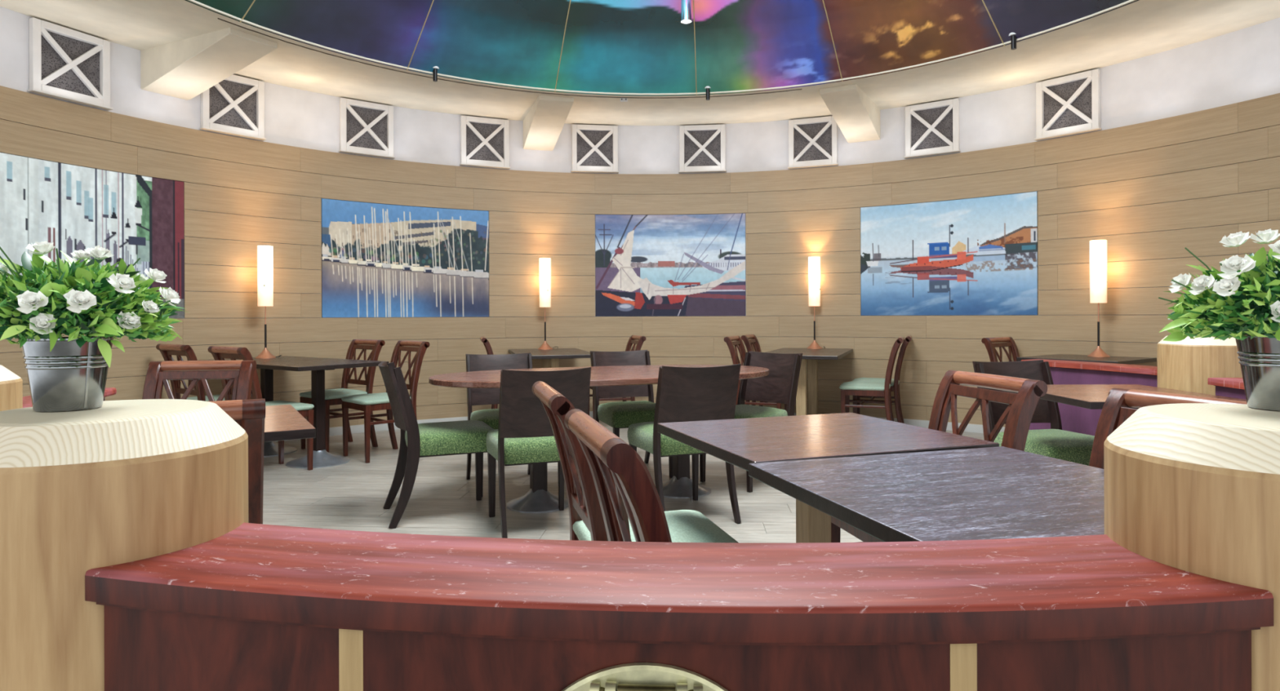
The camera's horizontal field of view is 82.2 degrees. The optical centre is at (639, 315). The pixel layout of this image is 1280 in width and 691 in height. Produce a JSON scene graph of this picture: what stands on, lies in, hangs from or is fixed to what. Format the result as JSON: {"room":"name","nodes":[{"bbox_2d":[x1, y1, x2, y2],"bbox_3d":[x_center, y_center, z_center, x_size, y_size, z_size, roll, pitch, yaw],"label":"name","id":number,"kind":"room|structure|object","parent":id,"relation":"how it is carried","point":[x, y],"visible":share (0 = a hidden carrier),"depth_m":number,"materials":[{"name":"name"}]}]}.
{"room":"restaurant dining room","nodes":[
{"label":"restaurant dining room","id":0,"kind":"room"},
{"bbox_2d":[262,420,984,542],"bbox_3d":[0.170,1.134,3.265,12.400,0.080,12.400,0,0,0],"label":"floor","id":1,"kind":"structure","parent":0,"point":[352,495],"depth_m":4.37,"materials":[{"name":"grey"}]},
{"bbox_2d":[0,364,22,411],"bbox_3d":[-1.548,0.607,1.600,0.310,0.987,0.310,0,0,8],"label":"wooden post","id":2,"kind":"object","parent":1,"relation":"on","point":[11,384],"visible":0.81,"depth_m":1.64,"materials":[{"name":"brown wood"}]},
{"bbox_2d":[22,387,116,408],"bbox_3d":[-1.828,0.679,2.200,0.170,0.845,0.800,0,0,-16],"label":"balustrade","id":3,"kind":"object","parent":1,"relation":"on","point":[27,402],"visible":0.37,"depth_m":2.33,"materials":[{"name":"red wood"}]},
{"bbox_2d":[0,399,248,690],"bbox_3d":[-0.626,0.604,0.854,0.302,0.987,0.302,0,0,-23],"label":"wooden post","id":4,"kind":"object","parent":1,"relation":"on","point":[116,482],"visible":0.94,"depth_m":0.73,"materials":[{"name":"brown wood"}]},
{"bbox_2d":[0,240,187,412],"bbox_3d":[-0.669,0.013,0.859,0.242,0.193,0.234,0,0,21],"label":"potted flowers","id":5,"kind":"object","parent":4,"relation":"on","point":[73,299],"visible":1,"depth_m":0.83,"materials":[{"name":"green plant"}]},
{"bbox_2d":[155,343,225,401],"bbox_3d":[-3.300,0.661,5.603,0.444,0.897,0.535,0,0,35],"label":"chair","id":6,"kind":"object","parent":1,"relation":"on","point":[166,351],"visible":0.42,"depth_m":5.43,"materials":[{"name":"brown wood"}]},
{"bbox_2d":[142,360,256,401],"bbox_3d":[-1.975,0.656,3.127,0.444,0.897,0.535,0,0,-7],"label":"chair","id":7,"kind":"object","parent":1,"relation":"on","point":[241,374],"visible":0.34,"depth_m":3.33,"materials":[{"name":"brown wood"}]},
{"bbox_2d":[208,399,265,524],"bbox_3d":[-1.238,0.654,1.901,0.444,0.897,0.535,0,0,-31],"label":"chair","id":8,"kind":"object","parent":1,"relation":"on","point":[250,415],"visible":0.1,"depth_m":1.81,"materials":[{"name":"brown wood"}]},
{"bbox_2d":[208,346,314,471],"bbox_3d":[-2.640,0.659,5.143,0.444,0.897,0.535,0,0,35],"label":"chair","id":9,"kind":"object","parent":1,"relation":"on","point":[219,353],"visible":0.44,"depth_m":5.10,"materials":[{"name":"brown wood"}]},
{"bbox_2d":[198,355,333,457],"bbox_3d":[-3.007,0.731,5.912,0.722,0.750,0.720,0,0,35],"label":"dining table","id":10,"kind":"object","parent":1,"relation":"on","point":[270,448],"visible":0.34,"depth_m":5.88,"materials":[{"name":"wood"}]},
{"bbox_2d":[255,245,281,359],"bbox_3d":[-3.083,-0.109,6.090,0.210,0.930,0.156,0,0,0],"label":"table lamp","id":11,"kind":"object","parent":10,"relation":"on","point":[264,253],"visible":1,"depth_m":6.04,"materials":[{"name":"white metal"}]},
{"bbox_2d":[264,404,315,442],"bbox_3d":[-1.492,0.725,2.383,0.720,0.750,0.720,0,0,-31],"label":"dining table","id":12,"kind":"object","parent":1,"relation":"on","point":[282,422],"visible":0.06,"depth_m":2.32,"materials":[{"name":"wood"}]},
{"bbox_2d":[256,358,388,468],"bbox_3d":[-2.408,0.728,5.488,0.722,0.750,0.720,0,0,35],"label":"dining table","id":13,"kind":"object","parent":1,"relation":"on","point":[321,458],"visible":0.88,"depth_m":5.44,"materials":[{"name":"wood"}]},
{"bbox_2d":[299,339,385,453],"bbox_3d":[-2.492,0.658,6.125,0.444,0.897,0.535,0,0,39],"label":"chair","id":14,"kind":"object","parent":1,"relation":"on","point":[332,397],"visible":0.74,"depth_m":6.12,"materials":[{"name":"brown wood"}]},
{"bbox_2d":[341,340,430,463],"bbox_3d":[-2.007,0.657,5.771,0.444,0.897,0.535,0,0,45],"label":"chair","id":15,"kind":"object","parent":1,"relation":"on","point":[366,403],"visible":0.85,"depth_m":5.73,"materials":[{"name":"brown wood"}]},
{"bbox_2d":[377,361,496,528],"bbox_3d":[-1.127,0.683,4.071,0.611,0.845,0.455,0,0,-23],"label":"chair","id":16,"kind":"object","parent":1,"relation":"on","point":[417,441],"visible":0.94,"depth_m":3.88,"materials":[{"name":"black wood"}]},
{"bbox_2d":[480,336,497,408],"bbox_3d":[-1.243,0.654,6.996,0.535,0.897,0.444,0,0,-14],"label":"chair","id":17,"kind":"object","parent":1,"relation":"on","point":[489,350],"visible":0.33,"depth_m":6.74,"materials":[{"name":"brown wood"}]},
{"bbox_2d":[465,352,532,497],"bbox_3d":[-0.873,0.682,4.751,0.455,0.845,0.611,0,0,-20],"label":"chair","id":18,"kind":"object","parent":1,"relation":"on","point":[474,362],"visible":0.39,"depth_m":4.92,"materials":[{"name":"brown wood"}]},
{"bbox_2d":[486,367,591,538],"bbox_3d":[-0.537,0.681,3.809,0.455,0.845,0.611,0,0,-20],"label":"chair","id":19,"kind":"object","parent":1,"relation":"on","point":[524,435],"visible":0.66,"depth_m":3.58,"materials":[{"name":"black wood"}]},
{"bbox_2d":[508,348,583,368],"bbox_3d":[-0.938,0.723,7.330,0.700,0.750,0.655,0,0,-14],"label":"dining table","id":20,"kind":"object","parent":1,"relation":"on","point":[545,362],"visible":0.09,"depth_m":7.29,"materials":[{"name":"wood"}]},
{"bbox_2d":[537,257,558,350],"bbox_3d":[-0.945,-0.117,7.508,0.210,0.930,0.156,0,0,-17],"label":"table lamp","id":21,"kind":"object","parent":20,"relation":"on","point":[544,263],"visible":0.99,"depth_m":7.45,"materials":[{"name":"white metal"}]},
{"bbox_2d":[513,351,590,368],"bbox_3d":[-0.778,0.723,6.690,0.700,0.750,0.655,0,0,-14],"label":"dining table","id":22,"kind":"object","parent":1,"relation":"on","point":[554,357],"visible":0.26,"depth_m":6.60,"materials":[{"name":"wood"}]},
{"bbox_2d":[428,364,768,513],"bbox_3d":[-0.188,0.721,4.460,2.110,0.750,1.000,0,0,-20],"label":"table","id":23,"kind":"object","parent":1,"relation":"on","point":[538,500],"visible":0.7,"depth_m":4.22,"materials":[{"name":"wood"}]},
{"bbox_2d":[587,335,645,419],"bbox_3d":[-0.252,0.650,7.224,0.535,0.897,0.444,0,0,-14],"label":"chair","id":24,"kind":"object","parent":1,"relation":"on","point":[638,340],"visible":0.35,"depth_m":7.07,"materials":[{"name":"brown wood"}]},
{"bbox_2d":[564,408,671,542],"bbox_3d":[0.152,0.649,1.436,0.535,0.897,0.444,0,0,-14],"label":"chair","id":25,"kind":"object","parent":1,"relation":"on","point":[626,490],"visible":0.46,"depth_m":1.22,"materials":[{"name":"brown wood"}]},
{"bbox_2d":[590,350,672,478],"bbox_3d":[-0.063,0.680,5.121,0.455,0.845,0.611,0,0,-20],"label":"chair","id":26,"kind":"object","parent":1,"relation":"on","point":[620,415],"visible":0.53,"depth_m":5.23,"materials":[{"name":"green fabric"}]},
{"bbox_2d":[532,381,737,542],"bbox_3d":[-0.018,0.650,2.116,0.535,0.897,0.444,0,0,-14],"label":"chair","id":27,"kind":"object","parent":1,"relation":"on","point":[586,518],"visible":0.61,"depth_m":2.08,"materials":[{"name":"brown wood"}]},
{"bbox_2d":[84,523,1273,690],"bbox_3d":[0.014,0.672,0.742,1.116,0.845,0.252,0,0,4],"label":"counter","id":28,"kind":"object","parent":1,"relation":"on","point":[251,606],"visible":0.99,"depth_m":0.66,"materials":[{"name":"brown wood"}]},
{"bbox_2d":[627,364,741,524],"bbox_3d":[0.233,0.679,4.019,0.455,0.845,0.611,0,0,-20],"label":"chair","id":29,"kind":"object","parent":1,"relation":"on","point":[683,394],"visible":0.66,"depth_m":3.79,"materials":[{"name":"black wood"}]},
{"bbox_2d":[699,351,802,493],"bbox_3d":[0.738,0.677,4.851,0.611,0.845,0.455,0,0,-43],"label":"chair","id":30,"kind":"object","parent":1,"relation":"on","point":[780,385],"visible":0.61,"depth_m":4.96,"materials":[{"name":"brown wood"}]},
{"bbox_2d":[741,334,763,406],"bbox_3d":[1.329,0.645,7.371,0.535,0.897,0.444,0,0,21],"label":"chair","id":31,"kind":"object","parent":1,"relation":"on","point":[748,343],"visible":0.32,"depth_m":7.41,"materials":[{"name":"brown wood"}]},
{"bbox_2d":[724,335,786,411],"bbox_3d":[1.099,0.646,6.841,0.535,0.897,0.444,0,0,21],"label":"chair","id":32,"kind":"object","parent":1,"relation":"on","point":[737,342],"visible":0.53,"depth_m":6.72,"materials":[{"name":"brown wood"}]},
{"bbox_2d":[765,351,845,415],"bbox_3d":[1.437,0.715,6.520,0.700,0.750,0.700,0,0,21],"label":"dining table","id":33,"kind":"object","parent":1,"relation":"on","point":[802,392],"visible":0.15,"depth_m":6.48,"materials":[{"name":"wood"}]},
{"bbox_2d":[773,347,853,415],"bbox_3d":[1.692,0.714,7.180,0.700,0.750,0.700,0,0,21],"label":"dining table","id":34,"kind":"object","parent":1,"relation":"on","point":[812,364],"visible":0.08,"depth_m":7.14,"materials":[{"name":"wood"}]},
{"bbox_2d":[806,256,824,349],"bbox_3d":[1.792,-0.126,7.455,0.210,0.930,0.156,0,0,-34],"label":"table lamp","id":35,"kind":"object","parent":34,"relation":"on","point":[814,262],"visible":1,"depth_m":7.39,"materials":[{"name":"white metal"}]},
{"bbox_2d":[657,413,999,542],"bbox_3d":[0.508,0.678,2.150,0.730,0.670,0.660,0,0,-19],"label":"dining table","id":36,"kind":"object","parent":1,"relation":"on","point":[739,442],"visible":0.71,"depth_m":2.09,"materials":[{"name":"brown wood"}]},
{"bbox_2d":[839,337,904,421],"bbox_3d":[2.076,0.642,6.559,0.535,0.897,0.444,0,0,21],"label":"chair","id":37,"kind":"object","parent":1,"relation":"on","point":[847,389],"visible":0.9,"depth_m":6.40,"materials":[{"name":"brown wood"}]},
{"bbox_2d":[853,335,911,423],"bbox_3d":[2.296,0.642,6.959,0.535,0.897,0.444,0,0,21],"label":"chair","id":38,"kind":"object","parent":1,"relation":"on","point":[895,387],"visible":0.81,"depth_m":6.73,"materials":[{"name":"brown wood"}]},
{"bbox_2d":[748,446,1104,542],"bbox_3d":[0.697,0.678,1.480,0.725,0.670,0.685,0,0,-17],"label":"dining table","id":39,"kind":"object","parent":1,"relation":"on","point":[1001,492],"visible":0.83,"depth_m":1.42,"materials":[{"name":"grey wood"}]},
{"bbox_2d":[831,369,1047,542],"bbox_3d":[0.933,0.646,2.392,0.535,0.897,0.444,0,0,-12],"label":"chair","id":40,"kind":"object","parent":1,"relation":"on","point":[1018,415],"visible":0.36,"depth_m":2.38,"materials":[{"name":"brown wood"}]},
{"bbox_2d":[981,337,1019,426],"bbox_3d":[3.238,0.638,6.146,0.444,0.897,0.535,0,0,-37],"label":"chair","id":41,"kind":"object","parent":1,"relation":"on","point":[998,342],"visible":0.31,"depth_m":6.29,"materials":[{"name":"brown wood"}]},
{"bbox_2d":[972,360,1094,466],"bbox_3d":[2.086,0.672,3.784,0.455,0.845,0.611,0,0,-13],"label":"chair","id":42,"kind":"object","parent":1,"relation":"on","point":[1055,442],"visible":0.42,"depth_m":3.94,"materials":[{"name":"green fabric"}]},
{"bbox_2d":[1016,354,1156,364],"bbox_3d":[3.502,0.708,5.760,0.740,0.750,0.720,0,0,-37],"label":"dining table","id":43,"kind":"object","parent":1,"relation":"on","point":[1117,360],"visible":0.16,"depth_m":5.63,"materials":[{"name":"wood"}]},
{"bbox_2d":[1087,240,1110,357],"bbox_3d":[3.686,-0.133,5.891,0.156,0.930,0.210,0,0,38],"label":"table lamp","id":44,"kind":"object","parent":43,"relation":"on","point":[1098,248],"visible":1,"depth_m":5.83,"materials":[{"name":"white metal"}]},
{"bbox_2d":[1021,359,1157,435],"bbox_3d":[2.571,0.678,4.046,0.228,0.815,1.008,0,0,-18],"label":"partition wall","id":45,"kind":"structure","parent":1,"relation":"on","point":[1077,420],"depth_m":4.10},
{"bbox_2d":[1004,384,1246,409],"bbox_3d":[2.092,0.673,3.220,0.660,0.670,0.700,0,0,0],"label":"dining table","id":46,"kind":"object","parent":1,"relation":"on","point":[1091,397],"visible":0.38,"depth_m":3.18,"materials":[{"name":"brown wood"}]},
{"bbox_2d":[1088,387,1247,469],"bbox_3d":[1.118,0.646,1.724,0.535,0.897,0.444,0,0,-14],"label":"chair","id":47,"kind":"object","parent":1,"relation":"on","point":[1117,409],"visible":0.16,"depth_m":1.94,"materials":[{"name":"brown wood"}]},
{"bbox_2d":[1103,403,1279,690],"bbox_3d":[0.666,0.599,0.772,0.298,0.987,0.298,0,0,-30],"label":"wooden post","id":48,"kind":"object","parent":1,"relation":"on","point":[1194,488],"visible":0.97,"depth_m":0.71,"materials":[{"name":"brown wood"}]},
{"bbox_2d":[1158,228,1279,411],"bbox_3d":[0.727,0.004,0.820,0.243,0.200,0.243,0,0,41],"label":"potted flowers","id":49,"kind":"object","parent":48,"relation":"on","point":[1241,301],"visible":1,"depth_m":0.81,"materials":[{"name":"green plant"}]},
{"bbox_2d":[1156,335,1242,395],"bbox_3d":[2.692,0.592,3.460,0.410,0.987,0.410,0,0,33],"label":"wooden post","id":50,"kind":"object","parent":1,"relation":"on","point":[1187,364],"visible":0.16,"depth_m":3.34,"materials":[{"name":"brown wood"}]},
{"bbox_2d":[1207,377,1246,399],"bbox_3d":[2.407,0.679,2.581,0.238,0.815,1.273,0,0,17],"label":"balustrade","id":51,"kind":"object","parent":1,"relation":"on","point":[1233,388],"visible":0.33,"depth_m":3.08,"materials":[{"name":"wood"}]},
{"bbox_2d":[0,6,1279,427],"bbox_3d":[0.164,-0.516,5.141,9.471,3.220,5.721,0,0,0],"label":"wall","id":52,"kind":"structure","parent":0,"point":[1185,152],"depth_m":6.56,"materials":[{"name":"brown wood"}]},
{"bbox_2d":[27,17,113,110],"bbox_3d":[-3.987,-1.753,5.147,0.068,0.498,0.505,0,0,24],"label":"air vent","id":53,"kind":"object","parent":52,"relation":"in","point":[65,64],"visible":1,"depth_m":5.14,"materials":[{"name":"white wood"}]},
{"bbox_2d":[0,152,184,318],"bbox_3d":[-4.050,-0.517,4.920,0.131,1.084,2.012,0,0,21],"label":"photo","id":54,"kind":"object","parent":52,"relation":"attached to","point":[72,207],"visible":0.62,"depth_m":5.29},
{"bbox_2d":[199,74,266,140],"bbox_3d":[-3.389,-1.755,6.118,0.068,0.498,0.505,0,0,39],"label":"air vent","id":55,"kind":"object","parent":52,"relation":"in","point":[235,105],"visible":0.83,"depth_m":6.13,"materials":[{"name":"white paint"}]},
{"bbox_2d":[338,97,395,159],"bbox_3d":[-2.569,-1.758,6.911,0.505,0.498,0.068,0,0,-37],"label":"air vent","id":56,"kind":"object","parent":52,"relation":"in","point":[366,128],"visible":1,"depth_m":6.91,"materials":[{"name":"white paint"}]},
{"bbox_2d":[320,198,488,317],"bbox_3d":[-2.243,-0.523,7.124,1.591,1.084,0.089,0,0,-32],"label":"photo","id":57,"kind":"object","parent":52,"relation":"attached to","point":[379,260],"visible":1,"depth_m":7.12},
{"bbox_2d":[459,115,510,168],"bbox_3d":[-1.578,-1.761,7.474,0.505,0.498,0.068,0,0,-22],"label":"air vent","id":58,"kind":"object","parent":52,"relation":"in","point":[484,141],"visible":1,"depth_m":7.48,"materials":[{"name":"white paint"}]},
{"bbox_2d":[571,124,618,173],"bbox_3d":[-0.477,-1.765,7.774,0.505,0.498,0.068,0,0,-8],"label":"air vent","id":59,"kind":"object","parent":52,"relation":"in","point":[594,147],"visible":1,"depth_m":7.78,"materials":[{"name":"white paint"}]},
{"bbox_2d":[275,411,1004,442],"bbox_3d":[0.170,1.057,5.085,9.191,0.075,5.552,0,0,0],"label":"baseboard","id":60,"kind":"structure","parent":52,"relation":"attached to","point":[978,428],"depth_m":6.98,"materials":[{"name":"grey"}]},
{"bbox_2d":[595,213,746,316],"bbox_3d":[0.322,-0.532,7.811,1.593,1.084,0.089,0,0,2],"label":"photo","id":61,"kind":"object","parent":52,"relation":"on","point":[646,265],"visible":1,"depth_m":7.82},
{"bbox_2d":[678,124,726,173],"bbox_3d":[0.663,-1.769,7.791,0.505,0.498,0.068,0,0,6],"label":"air vent","id":62,"kind":"object","parent":52,"relation":"in","point":[702,148],"visible":1,"depth_m":7.80,"materials":[{"name":"white paint"}]},
{"bbox_2d":[787,115,838,168],"bbox_3d":[1.772,-1.773,7.524,0.505,0.498,0.068,0,0,21],"label":"air vent","id":63,"kind":"object","parent":52,"relation":"in","point":[812,142],"visible":0.98,"depth_m":7.53,"materials":[{"name":"white paint"}]},
{"bbox_2d":[903,97,960,159],"bbox_3d":[2.780,-1.776,6.990,0.505,0.498,0.068,0,0,35],"label":"air vent","id":64,"kind":"object","parent":52,"relation":"in","point":[932,128],"visible":1,"depth_m":6.99,"materials":[{"name":"white paint"}]},
{"bbox_2d":[860,191,1038,315],"bbox_3d":[2.871,-0.541,6.921,1.578,1.084,0.088,0,0,37],"label":"photo","id":65,"kind":"object","parent":52,"relation":"attached to","point":[977,255],"visible":1,"depth_m":6.89},
{"bbox_2d":[1034,68,1101,140],"bbox_3d":[3.623,-1.779,6.222,0.068,0.498,0.505,0,0,-40],"label":"air vent","id":66,"kind":"object","parent":52,"relation":"in","point":[1070,104],"visible":1,"depth_m":6.22,"materials":[{"name":"white paint"}]},
{"bbox_2d":[0,0,1279,151],"bbox_3d":[0.158,-2.391,3.265,9.492,1.310,9.492,0,0,0],"label":"ceiling","id":67,"kind":"structure","parent":0,"point":[546,65],"depth_m":5.70,"materials":[{"name":"paint"}]},
{"bbox_2d":[432,66,439,81],"bbox_3d":[-1.623,-1.981,5.811,0.104,0.249,0.104,0,0,0],"label":"spotlight","id":68,"kind":"object","parent":67,"relation":"attached to","point":[435,70],"visible":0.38,"depth_m":5.79,"materials":[{"name":"black metal"}]},
{"bbox_2d":[620,97,627,102],"bbox_3d":[-0.143,-1.913,6.513,0.066,0.026,0.037,0,0,0],"label":"junction box","id":69,"kind":"object","parent":67,"relation":"attached to","point":[622,100],"visible":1,"depth_m":6.50,"materials":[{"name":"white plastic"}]},
{"bbox_2d":[680,0,691,23],"bbox_3d":[0.337,-2.371,5.350,0.120,0.460,0.120,0,0,0],"label":"pendant spotlight","id":70,"kind":"object","parent":67,"relation":"hanging from","point":[686,5],"visible":1,"depth_m":5.32,"materials":[{"name":"silver metal"}]},
{"bbox_2d":[705,86,710,100],"bbox_3d":[0.587,-1.989,6.343,0.104,0.249,0.104,0,0,-23],"label":"spotlight","id":71,"kind":"object","parent":67,"relation":"attached to","point":[708,91],"visible":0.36,"depth_m":6.33,"materials":[{"name":"black metal"}]},
{"bbox_2d":[1008,32,1016,49],"bbox_3d":[2.627,-1.996,5.155,0.104,0.249,0.104,0,0,44],"label":"spotlight","id":72,"kind":"object","parent":67,"relation":"attached to","point":[1013,38],"visible":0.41,"depth_m":5.14,"materials":[{"name":"black metal"}]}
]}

